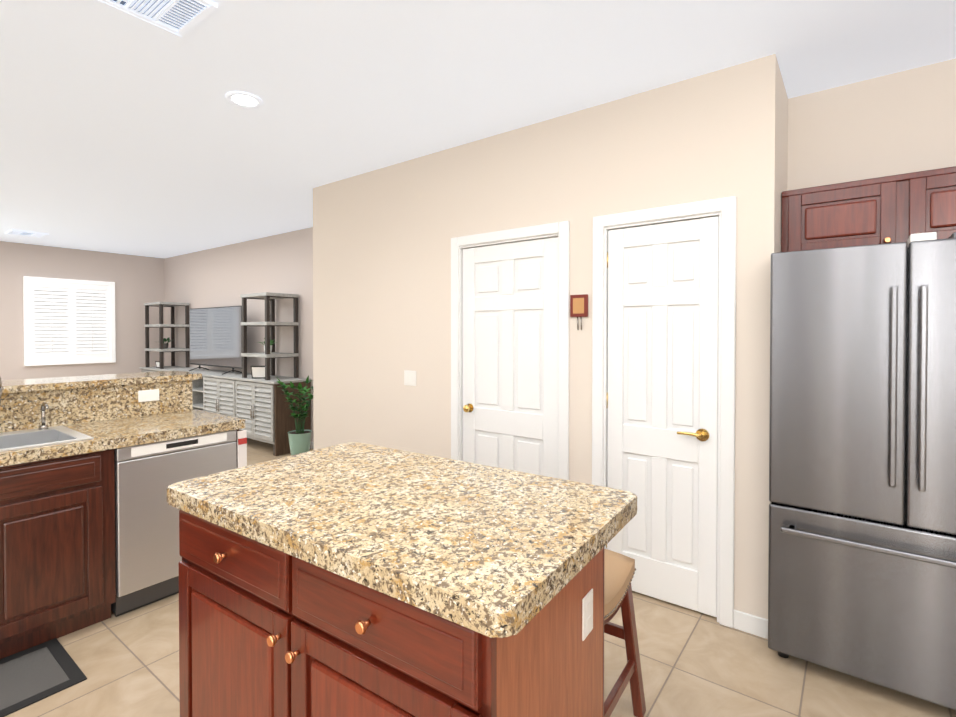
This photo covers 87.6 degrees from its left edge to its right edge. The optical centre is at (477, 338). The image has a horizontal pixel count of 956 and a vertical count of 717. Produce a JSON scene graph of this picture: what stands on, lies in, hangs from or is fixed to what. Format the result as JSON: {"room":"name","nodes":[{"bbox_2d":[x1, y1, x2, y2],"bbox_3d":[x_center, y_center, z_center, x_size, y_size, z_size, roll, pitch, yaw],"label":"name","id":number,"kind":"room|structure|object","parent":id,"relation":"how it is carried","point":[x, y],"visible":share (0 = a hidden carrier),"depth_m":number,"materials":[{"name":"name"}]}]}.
{"room":"kitchen","nodes":[
{"label":"kitchen","id":0,"kind":"room"},
{"bbox_2d":[0,241,164,379],"bbox_3d":[-7.440,-0.004,6.316,0.120,2.740,6.240,1,1,37],"label":"wall","id":1,"kind":"structure","parent":0,"point":[138,281],"depth_m":7.89,"materials":[{"name":"beige paint"}]},
{"bbox_2d":[23,276,115,365],"bbox_3d":[-6.279,-0.257,7.704,0.056,1.310,1.120,1,1,37],"label":"window shutters","id":2,"kind":"object","parent":1,"relation":"attached to","point":[69,321],"visible":1,"depth_m":7.66,"materials":[{"name":"white wood"}]},
{"bbox_2d":[164,227,313,441],"bbox_3d":[-3.214,-0.014,7.111,5.910,2.740,0.120,1,1,37],"label":"wall","id":3,"kind":"structure","parent":0,"point":[279,263],"depth_m":6.94,"materials":[{"name":"beige paint"}]},
{"bbox_2d":[0,0,955,257],"bbox_3d":[-2.762,-1.354,2.769,11.840,0.050,6.480,1,1,37],"label":"ceiling","id":4,"kind":"structure","parent":0,"point":[121,132],"depth_m":2.56,"materials":[{"name":"white paint"}]},
{"bbox_2d":[5,229,48,237],"bbox_3d":[-5.891,-1.370,6.508,0.366,0.018,0.366,1,1,37],"label":"ceiling vent","id":5,"kind":"object","parent":4,"relation":"in","point":[26,233],"visible":1,"depth_m":6.49,"materials":[{"name":"white metal"}]},
{"bbox_2d":[98,0,217,36],"bbox_3d":[-1.252,-1.311,1.931,0.326,0.018,0.326,1,1,37],"label":"ceiling vent","id":6,"kind":"object","parent":4,"relation":"in","point":[180,18],"visible":1,"depth_m":1.99,"materials":[{"name":"white metal"}]},
{"bbox_2d":[225,91,262,107],"bbox_3d":[-1.298,-1.324,2.767,0.190,0.008,0.190,1,1,37],"label":"recessed light","id":7,"kind":"object","parent":4,"relation":"in","point":[243,99],"visible":0.98,"depth_m":2.76,"materials":[{"name":"white"}]},
{"bbox_2d":[5,438,955,716],"bbox_3d":[-2.762,1.436,2.805,11.840,0.050,6.480,1,1,37],"label":"floor","id":8,"kind":"structure","parent":0,"point":[695,664],"depth_m":2.10,"materials":[{"name":"beige tile"}]},
{"bbox_2d":[0,638,86,716],"bbox_3d":[-2.145,1.421,1.763,0.450,0.006,1.120,1,1,37],"label":"floor mat","id":9,"kind":"object","parent":8,"relation":"on","point":[35,674],"visible":1,"depth_m":2.09,"materials":[{"name":"black"}]},
{"bbox_2d":[0,450,107,658],"bbox_3d":[-2.421,0.982,2.257,0.759,0.872,0.985,1,1,37],"label":"base cabinet","id":10,"kind":"object","parent":8,"relation":"on","point":[57,547],"depth_m":2.28,"materials":[{"name":"brown wood"}]},
{"bbox_2d":[0,409,244,466],"bbox_3d":[-2.874,0.527,1.532,0.639,0.052,4.088,1,1,37],"label":"countertop","id":11,"kind":"structure","parent":10,"relation":"on","point":[120,433],"depth_m":2.66,"materials":[{"name":"stone"}]},
{"bbox_2d":[0,377,1,405],"bbox_3d":[-2.428,0.299,2.397,0.169,0.369,0.182,1,1,37],"label":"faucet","id":12,"kind":"object","parent":11,"relation":"on","point":[0,390],"visible":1,"depth_m":2.42,"materials":[{"name":"silver metal"}]},
{"bbox_2d":[0,426,93,451],"bbox_3d":[-2.332,0.602,2.257,0.523,0.232,0.830,1,1,37],"label":"sink","id":13,"kind":"object","parent":11,"relation":"in","point":[20,439],"visible":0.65,"depth_m":2.55,"materials":[{"name":"silver metal"}]},
{"bbox_2d":[38,402,48,429],"bbox_3d":[-2.282,0.409,2.625,0.109,0.144,0.042,1,1,37],"label":"soap dispenser","id":14,"kind":"object","parent":13,"relation":"on","point":[44,407],"visible":1,"depth_m":2.64,"materials":[{"name":"silver metal"}]},
{"bbox_2d":[141,366,187,371],"bbox_3d":[-5.050,0.923,8.108,0.832,0.840,0.496,1,1,37],"label":"base cabinet","id":15,"kind":"object","parent":8,"relation":"on","point":[146,369],"depth_m":7.94,"materials":[{"name":"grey wood"}]},
{"bbox_2d":[144,302,189,368],"bbox_3d":[-5.073,-0.053,8.124,0.624,1.049,0.438,1,1,37],"label":"tower","id":16,"kind":"object","parent":15,"relation":"on","point":[161,349],"visible":0.98,"depth_m":8.09,"materials":[{"name":"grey wood"}]},
{"bbox_2d":[163,337,173,347],"bbox_3d":[-5.107,0.071,8.161,0.205,0.180,0.267,1,1,37],"label":"plant","id":17,"kind":"object","parent":16,"relation":"on","point":[165,343],"visible":0.81,"depth_m":8.14,"materials":[{"name":"green plant"}]},
{"bbox_2d":[108,429,238,618],"bbox_3d":[-1.935,0.974,2.900,0.759,0.872,0.747,1,1,37],"label":"base cabinet","id":18,"kind":"object","parent":8,"relation":"on","point":[111,483],"depth_m":2.47,"materials":[{"name":"brown wood"}]},
{"bbox_2d":[237,430,246,467],"bbox_3d":[-1.412,0.742,2.973,0.030,0.394,0.052,1,1,37],"label":"hanging towel","id":19,"kind":"object","parent":18,"relation":"hanging from","point":[242,446],"visible":0.5,"depth_m":2.96,"materials":[{"name":"white fabric"}]},
{"bbox_2d":[111,430,236,616],"bbox_3d":[-1.843,0.975,2.890,0.597,0.870,0.600,1,1,37],"label":"dishwasher","id":20,"kind":"object","parent":8,"relation":"on","point":[148,557],"visible":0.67,"depth_m":2.60,"materials":[{"name":"grey metal"}]},
{"bbox_2d":[156,370,199,372],"bbox_3d":[-4.425,0.929,7.637,0.942,0.840,0.496,1,1,37],"label":"base cabinet","id":21,"kind":"object","parent":8,"relation":"on","point":[195,371],"depth_m":7.47,"materials":[{"name":"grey wood"}]},
{"bbox_2d":[192,370,231,409],"bbox_3d":[-3.849,0.935,7.203,0.624,0.840,0.496,1,1,37],"label":"base cabinet","id":22,"kind":"object","parent":8,"relation":"on","point":[195,383],"depth_m":7.25,"materials":[{"name":"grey wood"}]},
{"bbox_2d":[200,374,251,416],"bbox_3d":[-3.274,0.940,6.768,0.942,0.840,0.496,1,1,37],"label":"base cabinet","id":23,"kind":"object","parent":8,"relation":"on","point":[215,389],"depth_m":6.61,"materials":[{"name":"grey wood"}]},
{"bbox_2d":[189,306,241,374],"bbox_3d":[-3.756,0.021,7.107,1.550,0.929,0.285,1,1,37],"label":"tv","id":24,"kind":"object","parent":23,"relation":"on","point":[215,336],"visible":0.83,"depth_m":7.05,"materials":[{"name":"black plastic"}]},
{"bbox_2d":[232,375,310,455],"bbox_3d":[-2.601,0.947,6.261,0.952,0.840,0.496,1,1,37],"label":"base cabinet","id":25,"kind":"object","parent":8,"relation":"on","point":[260,406],"depth_m":5.97,"materials":[{"name":"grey wood"}]},
{"bbox_2d":[251,366,264,377],"bbox_3d":[-2.709,0.417,6.168,0.200,0.158,0.044,0,1,2],"label":"picture frame","id":26,"kind":"object","parent":25,"relation":"on","point":[257,371],"visible":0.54,"depth_m":6.16,"materials":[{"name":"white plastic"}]},
{"bbox_2d":[240,292,298,379],"bbox_3d":[-2.623,-0.029,6.275,0.604,1.049,0.438,1,1,37],"label":"tower","id":27,"kind":"object","parent":25,"relation":"on","point":[269,323],"visible":1,"depth_m":6.25,"materials":[{"name":"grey wood"}]},
{"bbox_2d":[259,338,276,352],"bbox_3d":[-2.658,0.081,6.296,0.300,0.209,0.278,1,1,37],"label":"plant","id":28,"kind":"object","parent":27,"relation":"on","point":[272,342],"visible":0.4,"depth_m":6.27,"materials":[{"name":"green plant"}]},
{"bbox_2d":[277,375,312,454],"bbox_3d":[-2.014,0.889,5.590,0.545,0.973,0.505,1,1,37],"label":"floor plant","id":29,"kind":"object","parent":8,"relation":"on","point":[299,437],"visible":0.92,"depth_m":5.51,"materials":[{"name":"green plant"}]},
{"bbox_2d":[179,510,603,716],"bbox_3d":[-0.324,0.984,1.577,1.257,0.885,0.686,1,1,34],"label":"kitchen island","id":30,"kind":"object","parent":8,"relation":"on","point":[266,630],"visible":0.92,"depth_m":1.28,"materials":[{"name":"brown wood"}]},
{"bbox_2d":[167,442,636,637],"bbox_3d":[-0.270,0.525,1.638,1.350,0.057,0.828,1,1,34],"label":"island countertop","id":31,"kind":"structure","parent":30,"relation":"on","point":[490,551],"depth_m":1.37,"materials":[{"name":"stone"}]},
{"bbox_2d":[604,549,645,716],"bbox_3d":[0.358,1.127,1.812,0.375,0.600,0.457,1,1,34],"label":"stool","id":32,"kind":"object","parent":8,"relation":"on","point":[619,570],"visible":0.38,"depth_m":1.86,"materials":[{"name":"brown wood"}]},
{"bbox_2d":[768,238,955,710],"bbox_3d":[1.832,0.524,2.165,0.908,1.790,0.790,1,1,37],"label":"fridge","id":33,"kind":"object","parent":8,"relation":"on","point":[862,513],"visible":1,"depth_m":1.97,"materials":[{"name":"grey metal"}]},
{"bbox_2d":[907,232,955,246],"bbox_3d":[1.946,-0.388,1.948,0.400,0.061,0.260,1,1,37],"label":"box","id":34,"kind":"object","parent":33,"relation":"on","point":[923,236],"visible":0.35,"depth_m":1.97,"materials":[{"name":"white metal"}]},
{"bbox_2d":[313,53,784,618],"bbox_3d":[-0.017,0.033,3.459,3.593,2.740,0.120,1,1,37],"label":"wall","id":35,"kind":"structure","parent":0,"point":[381,279],"depth_m":3.01,"materials":[{"name":"beige paint"}]},
{"bbox_2d":[404,370,415,385],"bbox_3d":[-0.513,0.299,3.755,0.126,0.114,0.009,1,1,37],"label":"switch plate","id":36,"kind":"object","parent":35,"relation":"attached to","point":[409,378],"visible":1,"depth_m":3.75,"materials":[{"name":"white plastic"}]},
{"bbox_2d":[463,237,557,477],"bbox_3d":[0.181,0.388,3.239,0.748,2.012,0.098,1,1,37],"label":"closet door","id":37,"kind":"structure","parent":35,"relation":"in","point":[510,356],"depth_m":3.23,"materials":[{"name":"white paint"}]},
{"bbox_2d":[451,221,569,479],"bbox_3d":[0.212,0.352,3.280,0.910,2.105,0.138,1,1,37],"label":"door frame","id":38,"kind":"structure","parent":35,"relation":"attached to","point":[536,232],"depth_m":3.15,"materials":[{"name":"white paint"}]},
{"bbox_2d":[311,441,767,638],"bbox_3d":[-3.641,1.358,3.467,9.397,0.090,6.240,1,1,37],"label":"baseboard","id":39,"kind":"structure","parent":35,"relation":"attached to","point":[751,624],"depth_m":2.39,"materials":[{"name":"white paint"}]},
{"bbox_2d":[570,294,587,329],"bbox_3d":[0.591,-0.153,2.912,0.110,0.205,0.017,1,1,37],"label":"framed picture","id":40,"kind":"object","parent":35,"relation":"attached to","point":[578,305],"visible":1,"depth_m":2.90,"materials":[{"name":"red"}]},
{"bbox_2d":[606,216,718,616],"bbox_3d":[0.960,0.395,2.661,0.588,2.012,0.082,1,1,37],"label":"pantry door","id":41,"kind":"structure","parent":35,"relation":"in","point":[663,342],"depth_m":2.64,"materials":[{"name":"white paint"}]},
{"bbox_2d":[592,196,736,627],"bbox_3d":[0.990,0.360,2.692,0.740,2.105,0.138,1,1,37],"label":"door frame","id":42,"kind":"structure","parent":35,"relation":"attached to","point":[725,209],"depth_m":2.46,"materials":[{"name":"white paint"}]},
{"bbox_2d":[781,89,787,231],"bbox_3d":[1.529,0.043,2.650,0.150,2.740,0.390,1,1,37],"label":"wall","id":43,"kind":"structure","parent":0,"point":[783,187],"depth_m":2.69,"materials":[{"name":"beige paint"}]},
{"bbox_2d":[787,58,955,190],"bbox_3d":[2.640,0.049,2.157,2.217,2.740,0.120,1,1,37],"label":"wall","id":44,"kind":"structure","parent":0,"point":[892,124],"depth_m":2.53,"materials":[{"name":"beige paint"}]},
{"bbox_2d":[781,166,955,251],"bbox_3d":[1.984,-0.560,2.340,0.933,0.355,0.359,1,1,37],"label":"upper cabinet","id":45,"kind":"object","parent":44,"relation":"attached to","point":[899,208],"visible":0.67,"depth_m":2.29,"materials":[{"name":"brown wood"}]},
{"bbox_3d":[-3.194,0.860,1.752,0.130,1.130,4.050,1,1,37],"label":"wall","id":46,"kind":"structure","parent":0,"visible":0},
{"bbox_2d":[0,380,192,432],"bbox_3d":[-3.131,0.397,1.704,0.019,0.203,4.056,1,1,37],"label":"backsplash","id":47,"kind":"structure","parent":46,"relation":"attached to","point":[19,411],"depth_m":2.87,"materials":[{"name":"beige stone"}]},
{"bbox_2d":[138,389,158,401],"bbox_3d":[-2.054,0.357,3.109,0.006,0.072,0.116,1,1,37],"label":"outlet","id":48,"kind":"object","parent":47,"relation":"attached to","point":[147,395],"visible":1,"depth_m":3.11,"materials":[{"name":"white plastic"}]},
{"bbox_2d":[1,371,201,393],"bbox_3d":[-3.258,0.274,1.838,0.435,0.037,4.118,1,1,37],"label":"bar","id":49,"kind":"object","parent":46,"relation":"on","point":[30,385],"visible":1,"depth_m":2.93,"materials":[{"name":"stone"}]}
]}

